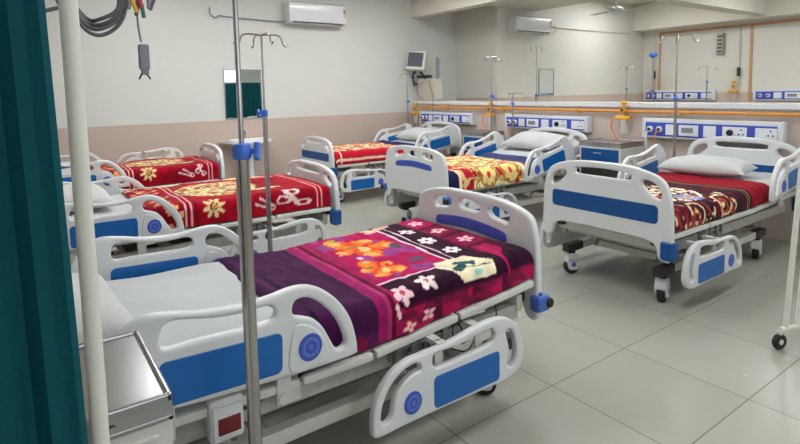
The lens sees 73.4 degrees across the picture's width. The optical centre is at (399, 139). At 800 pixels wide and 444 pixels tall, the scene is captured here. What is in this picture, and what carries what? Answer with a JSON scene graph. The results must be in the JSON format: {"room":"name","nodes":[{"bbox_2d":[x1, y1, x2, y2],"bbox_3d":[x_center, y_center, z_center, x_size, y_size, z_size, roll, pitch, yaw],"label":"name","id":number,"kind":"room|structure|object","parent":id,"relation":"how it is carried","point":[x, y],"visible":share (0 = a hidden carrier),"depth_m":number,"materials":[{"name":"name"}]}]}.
{"room":"hospital room","nodes":[
{"label":"hospital room","id":0,"kind":"room"},
{"bbox_2d":[45,0,455,178],"bbox_3d":[-2.028,-0.782,7.577,7.360,3.050,0.150,-5,6,-35],"label":"wall","id":1,"kind":"structure","parent":0,"point":[342,85],"depth_m":7.42,"materials":[{"name":"white paint"}]},
{"bbox_2d":[223,69,262,118],"bbox_3d":[-2.156,-0.632,7.394,0.524,0.674,0.018,-5,6,-35],"label":"wall mirror","id":2,"kind":"object","parent":1,"relation":"attached to","point":[250,78],"visible":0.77,"depth_m":7.41,"materials":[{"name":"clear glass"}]},
{"bbox_2d":[209,1,345,27],"bbox_3d":[-1.657,-1.796,7.545,1.973,0.310,0.204,-5,6,-35],"label":"air conditioner","id":3,"kind":"object","parent":1,"relation":"attached to","point":[295,12],"visible":0.99,"depth_m":7.72,"materials":[{"name":"white plastic"}]},
{"bbox_2d":[293,21,342,24],"bbox_3d":[-1.186,-1.700,7.805,0.791,0.022,0.050,-5,6,-35],"label":"outlet","id":4,"kind":"object","parent":3,"relation":"attached to","point":[294,22],"depth_m":7.80,"materials":[{"name":"white plastic"}]},
{"bbox_2d":[410,0,512,18],"bbox_3d":[3.303,-1.931,4.744,0.200,0.450,10.500,-5,6,-35],"label":"beam","id":5,"kind":"structure","parent":1,"relation":"attached to","point":[419,9],"depth_m":8.33,"materials":[{"name":"paint"}]},
{"bbox_2d":[70,182,799,443],"bbox_3d":[2.936,0.961,4.767,12.050,0.100,11.000,-5,6,-35],"label":"floor","id":6,"kind":"structure","parent":0,"point":[609,362],"depth_m":2.68,"materials":[{"name":"tile"}]},
{"bbox_2d":[58,0,109,443],"bbox_3d":[-0.895,0.430,0.625,0.978,1.864,0.435,-5,6,-35],"label":"pole","id":7,"kind":"object","parent":6,"relation":"on","point":[68,9],"visible":1,"depth_m":0.86,"materials":[{"name":"white metal"}]},
{"bbox_2d":[0,0,87,443],"bbox_3d":[-0.865,0.312,0.619,0.871,1.500,0.059,-5,6,-35],"label":"privacy curtain","id":8,"kind":"object","parent":7,"relation":"hanging from","point":[42,397],"visible":1,"depth_m":0.82,"materials":[{"name":"teal fabric"}]},
{"bbox_2d":[79,330,173,443],"bbox_3d":[-0.733,0.913,1.119,0.460,0.804,0.405,-5,6,-35],"label":"locker","id":9,"kind":"object","parent":6,"relation":"on","point":[139,397],"visible":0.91,"depth_m":1.09,"materials":[{"name":"white metal"}]},
{"bbox_2d":[60,143,225,189],"bbox_3d":[-3.027,0.483,5.633,2.157,0.926,1.110,-5,6,-35],"label":"hospital bed","id":10,"kind":"object","parent":6,"relation":"on","point":[97,174],"visible":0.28,"depth_m":5.88,"materials":[{"name":"white plastic"}]},
{"bbox_2d":[90,156,218,188],"bbox_3d":[-2.711,0.347,5.878,1.193,0.201,0.928,-5,6,-35],"label":"floral blanket","id":11,"kind":"object","parent":10,"relation":"on","point":[157,171],"visible":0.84,"depth_m":5.65,"materials":[{"name":"red fabric"}]},
{"bbox_2d":[63,159,341,263],"bbox_3d":[-1.617,0.605,4.004,2.149,0.926,1.141,-5,6,-35],"label":"hospital bed","id":12,"kind":"object","parent":6,"relation":"on","point":[124,216],"visible":0.38,"depth_m":3.78,"materials":[{"name":"white plastic"}]},
{"bbox_2d":[63,183,114,211],"bbox_3d":[-2.201,0.384,3.630,0.420,0.140,0.660,-5,6,-35],"label":"pillow","id":13,"kind":"object","parent":12,"relation":"on","point":[99,195],"visible":0.27,"depth_m":3.49,"materials":[{"name":"grey fabric"}]},
{"bbox_2d":[122,174,330,228],"bbox_3d":[-1.351,0.454,4.182,1.347,0.186,0.923,-5,6,-35],"label":"floral blanket","id":14,"kind":"object","parent":12,"relation":"on","point":[209,202],"visible":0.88,"depth_m":3.96,"materials":[{"name":"red fabric"}]},
{"bbox_2d":[218,129,271,175],"bbox_3d":[-2.029,0.320,7.259,0.710,0.913,0.464,-5,6,-35],"label":"basin","id":15,"kind":"object","parent":6,"relation":"on","point":[251,140],"visible":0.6,"depth_m":7.22,"materials":[{"name":"white ceramic"}]},
{"bbox_2d":[232,0,261,443],"bbox_3d":[-0.414,0.251,1.396,0.433,2.058,0.418,-1,5,0],"label":"stand","id":16,"kind":"object","parent":6,"relation":"on","point":[242,152],"visible":1,"depth_m":1.41,"materials":[{"name":"silver metal"}]},
{"bbox_2d":[233,32,288,251],"bbox_3d":[-0.790,0.246,3.221,0.546,1.748,0.494,-4,6,-27],"label":"stand","id":17,"kind":"object","parent":6,"relation":"on","point":[264,113],"visible":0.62,"depth_m":3.22,"materials":[{"name":"silver metal"}]},
{"bbox_2d":[71,187,553,443],"bbox_3d":[-0.467,0.758,2.264,2.208,0.894,1.141,-5,6,-35],"label":"hospital bed","id":18,"kind":"object","parent":6,"relation":"on","point":[185,304],"visible":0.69,"depth_m":1.97,"materials":[{"name":"white plastic"}]},
{"bbox_2d":[72,273,133,343],"bbox_3d":[-1.101,0.540,1.719,0.380,0.152,0.700,-5,7,-39],"label":"pillow","id":19,"kind":"object","parent":18,"relation":"on","point":[114,316],"visible":0.15,"depth_m":1.60,"materials":[{"name":"grey fabric"}]},
{"bbox_2d":[217,218,533,377],"bbox_3d":[-0.125,0.620,2.497,1.191,0.220,0.923,-5,6,-35],"label":"floral blanket","id":20,"kind":"object","parent":18,"relation":"on","point":[391,281],"visible":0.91,"depth_m":2.30,"materials":[{"name":"purple fabric"}]},
{"bbox_2d":[300,121,461,201],"bbox_3d":[-0.236,0.248,7.591,2.149,0.926,1.141,-5,6,-35],"label":"hospital bed","id":21,"kind":"object","parent":6,"relation":"on","point":[449,142],"visible":0.57,"depth_m":7.08,"materials":[{"name":"white plastic"}]},
{"bbox_2d":[327,140,418,165],"bbox_3d":[-0.533,0.163,7.371,1.322,0.190,0.958,-5,6,-35],"label":"striped blanket","id":22,"kind":"object","parent":21,"relation":"on","point":[373,151],"visible":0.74,"depth_m":6.98,"materials":[{"name":"red fabric"}]},
{"bbox_2d":[396,127,444,140],"bbox_3d":[0.291,-0.088,7.943,0.416,0.180,0.700,-5,6,-35],"label":"pillow","id":23,"kind":"object","parent":21,"relation":"on","point":[413,134],"visible":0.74,"depth_m":7.81,"materials":[{"name":"grey fabric"}]},
{"bbox_2d":[398,74,414,123],"bbox_3d":[0.134,-0.242,8.780,0.283,1.668,0.268,-3,5,-16],"label":"stand","id":24,"kind":"object","parent":6,"relation":"on","point":[408,101],"visible":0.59,"depth_m":8.75,"materials":[{"name":"silver metal"}]},
{"bbox_2d":[380,127,586,221],"bbox_3d":[0.983,0.388,5.813,2.178,0.926,1.141,-5,6,-35],"label":"hospital bed","id":25,"kind":"object","parent":6,"relation":"on","point":[407,176],"visible":0.56,"depth_m":5.50,"materials":[{"name":"white plastic"}]},
{"bbox_2d":[430,155,524,189],"bbox_3d":[0.588,0.333,5.525,1.081,0.211,0.999,-5,6,-35],"label":"patterned blanket","id":26,"kind":"object","parent":25,"relation":"on","point":[466,172],"visible":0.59,"depth_m":5.21,"materials":[{"name":"yellow fabric"}]},
{"bbox_2d":[478,152,535,175],"bbox_3d":[0.739,0.304,5.631,1.391,0.182,0.916,-5,6,-35],"label":"blanket","id":27,"kind":"object","parent":25,"relation":"on","point":[515,158],"visible":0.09,"depth_m":5.95,"materials":[{"name":"blue fabric"}]},
{"bbox_2d":[501,131,572,149],"bbox_3d":[1.562,0.005,6.198,0.409,0.190,0.720,-5,6,-35],"label":"pillow","id":28,"kind":"object","parent":25,"relation":"on","point":[531,140],"visible":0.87,"depth_m":6.07,"materials":[{"name":"grey fabric"}]},
{"bbox_2d":[463,129,503,154],"bbox_3d":[1.137,0.289,7.407,0.415,0.824,0.420,-5,6,-35],"label":"locker","id":29,"kind":"object","parent":6,"relation":"on","point":[471,135],"visible":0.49,"depth_m":7.29,"materials":[{"name":"white metal"}]},
{"bbox_2d":[481,56,501,140],"bbox_3d":[1.169,-0.161,6.904,0.275,1.808,0.267,-4,6,-27],"label":"stand","id":30,"kind":"object","parent":6,"relation":"on","point":[491,95],"visible":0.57,"depth_m":6.88,"materials":[{"name":"silver metal"}]},
{"bbox_2d":[503,93,528,136],"bbox_3d":[1.499,0.050,7.109,0.350,1.338,0.330,-1,5,-3],"label":"stand","id":31,"kind":"object","parent":6,"relation":"on","point":[512,102],"visible":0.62,"depth_m":7.03,"materials":[{"name":"silver metal"}]},
{"bbox_2d":[530,46,541,100],"bbox_3d":[2.161,-0.460,8.587,0.432,2.058,0.385,-6,7,-41],"label":"stand","id":32,"kind":"object","parent":6,"relation":"on","point":[536,94],"visible":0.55,"depth_m":8.52,"materials":[{"name":"silver metal"}]},
{"bbox_2d":[579,138,643,178],"bbox_3d":[2.255,0.417,5.778,0.455,0.824,0.500,-5,6,-35],"label":"locker","id":33,"kind":"object","parent":6,"relation":"on","point":[612,150],"visible":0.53,"depth_m":5.62,"materials":[{"name":"white metal"}]},
{"bbox_2d":[581,167,617,177],"bbox_3d":[2.101,0.340,5.661,0.014,0.125,0.440,-5,6,-35],"label":"open shelf","id":34,"kind":"object","parent":33,"relation":"attached to","point":[585,170],"depth_m":5.65,"materials":[{"name":"grey metal"}]},
{"bbox_2d":[617,66,635,101],"bbox_3d":[4.466,-0.555,10.609,0.264,1.788,0.258,-3,5,-16],"label":"stand","id":35,"kind":"object","parent":6,"relation":"on","point":[626,88],"visible":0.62,"depth_m":10.56,"materials":[{"name":"silver metal"}]},
{"bbox_2d":[649,53,657,101],"bbox_3d":[4.936,-0.683,10.536,0.240,2.038,0.280,3,7,37],"label":"stand","id":36,"kind":"object","parent":6,"relation":"on","point":[652,55],"visible":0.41,"depth_m":10.46,"materials":[{"name":"silver metal"}]},
{"bbox_2d":[540,136,799,301],"bbox_3d":[2.231,0.506,4.264,2.164,0.926,1.141,-5,6,-35],"label":"hospital bed","id":37,"kind":"object","parent":6,"relation":"on","point":[619,214],"visible":0.88,"depth_m":3.73,"materials":[{"name":"white plastic"}]},
{"bbox_2d":[627,172,769,232],"bbox_3d":[2.005,0.435,4.096,1.517,0.170,0.932,-5,6,-35],"label":"floral blanket","id":38,"kind":"object","parent":37,"relation":"on","point":[697,199],"visible":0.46,"depth_m":3.88,"materials":[{"name":"red fabric"}]},
{"bbox_2d":[658,155,756,176],"bbox_3d":[2.641,0.214,4.634,0.380,0.162,0.680,-6,7,-41],"label":"pillow","id":39,"kind":"object","parent":37,"relation":"on","point":[708,165],"visible":1,"depth_m":4.51,"materials":[{"name":"grey fabric"}]},
{"bbox_2d":[657,34,698,156],"bbox_3d":[2.690,-0.072,5.236,0.302,1.878,0.286,-3,6,-22],"label":"stand","id":40,"kind":"object","parent":6,"relation":"on","point":[675,97],"visible":0.59,"depth_m":5.21,"materials":[{"name":"silver metal"}]},
{"bbox_2d":[697,66,717,101],"bbox_3d":[5.552,-0.470,9.779,0.392,1.728,0.432,3,7,37],"label":"stand","id":41,"kind":"object","parent":6,"relation":"on","point":[707,82],"visible":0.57,"depth_m":9.70,"materials":[{"name":"silver metal"}]},
{"bbox_2d":[772,155,799,349],"bbox_3d":[2.475,0.504,2.930,1.096,1.163,0.400,-3,5,-16],"label":"screen","id":42,"kind":"object","parent":6,"relation":"on","point":[779,340],"visible":1,"depth_m":2.82,"materials":[{"name":"white metal"}]},
{"bbox_2d":[456,0,643,101],"bbox_3d":[3.085,-1.159,10.589,4.490,3.050,1.160,-5,6,-35],"label":"wall","id":43,"kind":"structure","parent":0,"point":[585,64],"depth_m":9.65,"materials":[{"name":"beige paint"}]},
{"bbox_2d":[488,0,598,10],"bbox_3d":[4.393,-2.027,4.895,1.760,0.330,9.490,-5,6,-35],"label":"trim","id":44,"kind":"structure","parent":43,"relation":"attached to","point":[534,5],"depth_m":8.50,"materials":[{"name":"paint"}]},
{"bbox_2d":[538,69,553,94],"bbox_3d":[2.594,-1.026,9.522,0.400,0.464,0.018,-5,6,-35],"label":"wall mirror","id":45,"kind":"object","parent":43,"relation":"attached to","point":[546,76],"visible":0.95,"depth_m":9.52,"materials":[{"name":"clear glass"}]},
{"bbox_2d":[508,15,629,34],"bbox_3d":[3.274,-2.022,9.822,3.550,0.277,0.195,-5,6,-35],"label":"air conditioner","id":46,"kind":"object","parent":43,"relation":"attached to","point":[516,23],"visible":1,"depth_m":8.95,"materials":[{"name":"white plastic"}]},
{"bbox_2d":[414,104,799,243],"bbox_3d":[2.275,0.181,6.451,0.152,1.170,6.798,-5,6,-35],"label":"wall","id":47,"kind":"structure","parent":0,"point":[631,129],"depth_m":5.80,"materials":[{"name":"paint"}]},
{"bbox_2d":[420,111,475,127],"bbox_3d":[0.701,-0.264,8.371,0.154,0.341,1.264,-5,6,-35],"label":"panel","id":48,"kind":"object","parent":47,"relation":"attached to","point":[425,116],"visible":0.88,"depth_m":8.24,"materials":[{"name":"white plastic"}]},
{"bbox_2d":[505,113,591,137],"bbox_3d":[1.820,-0.140,6.810,0.154,0.356,1.314,-5,6,-35],"label":"panel","id":49,"kind":"object","parent":47,"relation":"attached to","point":[523,121],"visible":0.79,"depth_m":6.71,"materials":[{"name":"white plastic"},{"name":"blue plastic"}]},
{"bbox_2d":[413,101,799,109],"bbox_3d":[2.283,-0.426,6.409,0.225,0.057,6.798,-5,6,-35],"label":"trim","id":50,"kind":"structure","parent":47,"relation":"on","point":[693,105],"depth_m":5.76,"materials":[{"name":"white"}]},
{"bbox_2d":[406,50,442,100],"bbox_3d":[0.377,-0.907,8.823,0.401,1.135,0.560,-5,6,-35],"label":"patient monitor","id":51,"kind":"object","parent":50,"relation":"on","point":[427,89],"visible":0.98,"depth_m":8.78,"materials":[{"name":"beige plastic"}]},
{"bbox_2d":[422,106,799,116],"bbox_3d":[2.254,-0.342,6.251,0.065,0.050,6.464,-5,6,-35],"label":"gas pipe","id":52,"kind":"object","parent":47,"relation":"attached to","point":[679,112],"visible":0.99,"depth_m":5.72,"materials":[{"name":"orange metal"}]},
{"bbox_2d":[411,102,419,114],"bbox_3d":[0.258,-0.449,8.976,0.080,0.361,0.170,-5,6,-35],"label":"oxygen flowmeter","id":53,"kind":"object","parent":52,"relation":"attached to","point":[414,103],"visible":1,"depth_m":8.95,"materials":[{"name":"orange plastic"}]},
{"bbox_2d":[482,102,495,129],"bbox_3d":[1.252,-0.322,7.592,0.080,0.438,0.234,-5,6,-35],"label":"oxygen flowmeter","id":54,"kind":"object","parent":52,"relation":"attached to","point":[488,108],"visible":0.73,"depth_m":7.55,"materials":[{"name":"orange plastic"}]},
{"bbox_2d":[610,101,630,138],"bbox_3d":[2.437,-0.213,5.935,0.080,0.438,0.234,-5,6,-35],"label":"oxygen flowmeter","id":55,"kind":"object","parent":52,"relation":"attached to","point":[623,103],"visible":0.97,"depth_m":5.88,"materials":[{"name":"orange plastic"}]},
{"bbox_2d":[642,117,787,149],"bbox_3d":[2.968,-0.012,5.208,0.154,0.376,1.304,-5,6,-35],"label":"panel","id":56,"kind":"object","parent":47,"relation":"attached to","point":[687,129],"visible":0.88,"depth_m":5.14,"materials":[{"name":"white enamel"},{"name":"blue plastic"},{"name":"white plastic"}]},
{"bbox_2d":[647,126,652,131],"bbox_3d":[2.614,-0.115,5.635,0.040,0.066,0.066,-5,6,-35],"label":"outlet","id":57,"kind":"object","parent":56,"relation":"attached to","point":[649,128],"depth_m":5.62,"materials":[{"name":"white plastic"}]},
{"bbox_2d":[656,126,661,131],"bbox_3d":[2.672,-0.108,5.553,0.040,0.066,0.066,-5,6,-35],"label":"outlet","id":58,"kind":"object","parent":56,"relation":"attached to","point":[658,128],"depth_m":5.54,"materials":[{"name":"white plastic"}]},
{"bbox_2d":[603,0,655,4],"bbox_3d":[2.874,-2.175,4.479,12.050,0.100,11.000,-5,6,-35],"label":"ceiling","id":59,"kind":"structure","parent":0,"point":[633,2],"depth_m":10.54,"materials":[{"name":"paint"}]},
{"bbox_2d":[590,0,649,15],"bbox_3d":[3.408,-2.282,8.704,0.933,0.480,0.922,-5,6,-35],"label":"ceiling fan","id":60,"kind":"object","parent":59,"relation":"hanging from","point":[616,9],"visible":1,"depth_m":8.61,"materials":[{"name":"white plastic"}]},
{"bbox_2d":[656,0,765,15],"bbox_3d":[4.881,-2.267,8.283,2.980,0.490,0.250,-5,6,-35],"label":"trim","id":61,"kind":"structure","parent":59,"relation":"attached to","point":[740,7],"depth_m":8.36,"materials":[{"name":"paint"}]},
{"bbox_2d":[643,16,799,102],"bbox_3d":[7.946,-0.972,7.523,0.150,3.050,9.490,-5,6,-35],"label":"wall","id":62,"kind":"structure","parent":0,"point":[776,47],"depth_m":9.94,"materials":[{"name":"beige paint"}]},
{"bbox_2d":[654,35,655,86],"bbox_3d":[5.238,-1.611,11.062,0.061,1.080,0.050,-5,6,-35],"label":"conduit","id":63,"kind":"object","parent":62,"relation":"attached to","point":[655,35],"visible":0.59,"depth_m":11.06,"materials":[{"name":"beige plastic"}]},
{"bbox_2d":[644,89,715,100],"bbox_3d":[5.529,-0.889,10.691,0.132,0.208,1.394,-5,6,-35],"label":"panel","id":64,"kind":"object","parent":62,"relation":"attached to","point":[659,94],"visible":0.9,"depth_m":10.59,"materials":[{"name":"white plastic"}]},
{"bbox_2d":[633,0,799,31],"bbox_3d":[7.697,-2.207,7.249,0.400,0.530,9.490,-5,6,-35],"label":"beam","id":65,"kind":"structure","parent":62,"relation":"attached to","point":[660,16],"depth_m":10.10,"materials":[{"name":"paint"}]},
{"bbox_2d":[716,33,724,54],"bbox_3d":[5.973,-1.789,10.009,0.075,0.400,0.120,-5,6,-35],"label":"wall rack","id":66,"kind":"object","parent":62,"relation":"attached to","point":[720,45],"visible":1,"depth_m":9.98,"materials":[{"name":"grey metal"}]},
{"bbox_2d":[658,18,799,101],"bbox_3d":[7.981,-0.669,7.362,0.020,2.475,9.150,-5,6,-35],"label":"trim","id":67,"kind":"structure","parent":62,"relation":"attached to","point":[752,25],"depth_m":9.70,"materials":[{"name":"brown wood"}]},
{"bbox_2d":[728,81,738,91],"bbox_3d":[6.123,-0.906,9.864,0.080,0.361,0.170,-5,6,-35],"label":"oxygen flowmeter","id":68,"kind":"object","parent":62,"relation":"attached to","point":[733,82],"visible":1,"depth_m":9.84,"materials":[{"name":"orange plastic"}]},
{"bbox_2d":[737,27,741,86],"bbox_3d":[6.168,-1.510,9.764,0.061,1.080,0.050,-5,6,-35],"label":"conduit","id":69,"kind":"object","parent":62,"relation":"attached to","point":[739,67],"visible":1,"depth_m":9.77,"materials":[{"name":"beige plastic"}]},
{"bbox_2d":[737,67,740,75],"bbox_3d":[6.169,-1.240,9.785,0.050,0.160,0.050,-5,6,-35],"label":"switch","id":70,"kind":"object","parent":69,"relation":"attached to","point":[738,68],"depth_m":9.77,"materials":[{"name":"grey plastic"}]},
{"bbox_2d":[753,89,799,100],"bbox_3d":[6.788,-0.752,8.935,0.132,0.208,1.624,-5,6,-35],"label":"panel","id":71,"kind":"object","parent":62,"relation":"attached to","point":[758,94],"visible":1,"depth_m":9.28,"materials":[{"name":"white plastic"}]},
{"bbox_3d":[-1.865,-0.197,1.175,0.150,3.050,10.500,-5,6,-35],"label":"wall","id":72,"kind":"structure","parent":0,"visible":0},
{"bbox_3d":[-1.329,-0.731,1.456,1.120,0.120,0.120,-5,6,-35],"label":"rack","id":73,"kind":"object","parent":72,"relation":"attached to","visible":0},
{"bbox_2d":[46,0,155,79],"bbox_3d":[-1.022,-0.466,1.715,0.445,0.547,0.049,-5,6,-33],"label":"cable bundle","id":74,"kind":"object","parent":73,"relation":"hanging from","point":[118,15],"visible":0.87,"depth_m":1.77,"materials":[{"name":"grey"}]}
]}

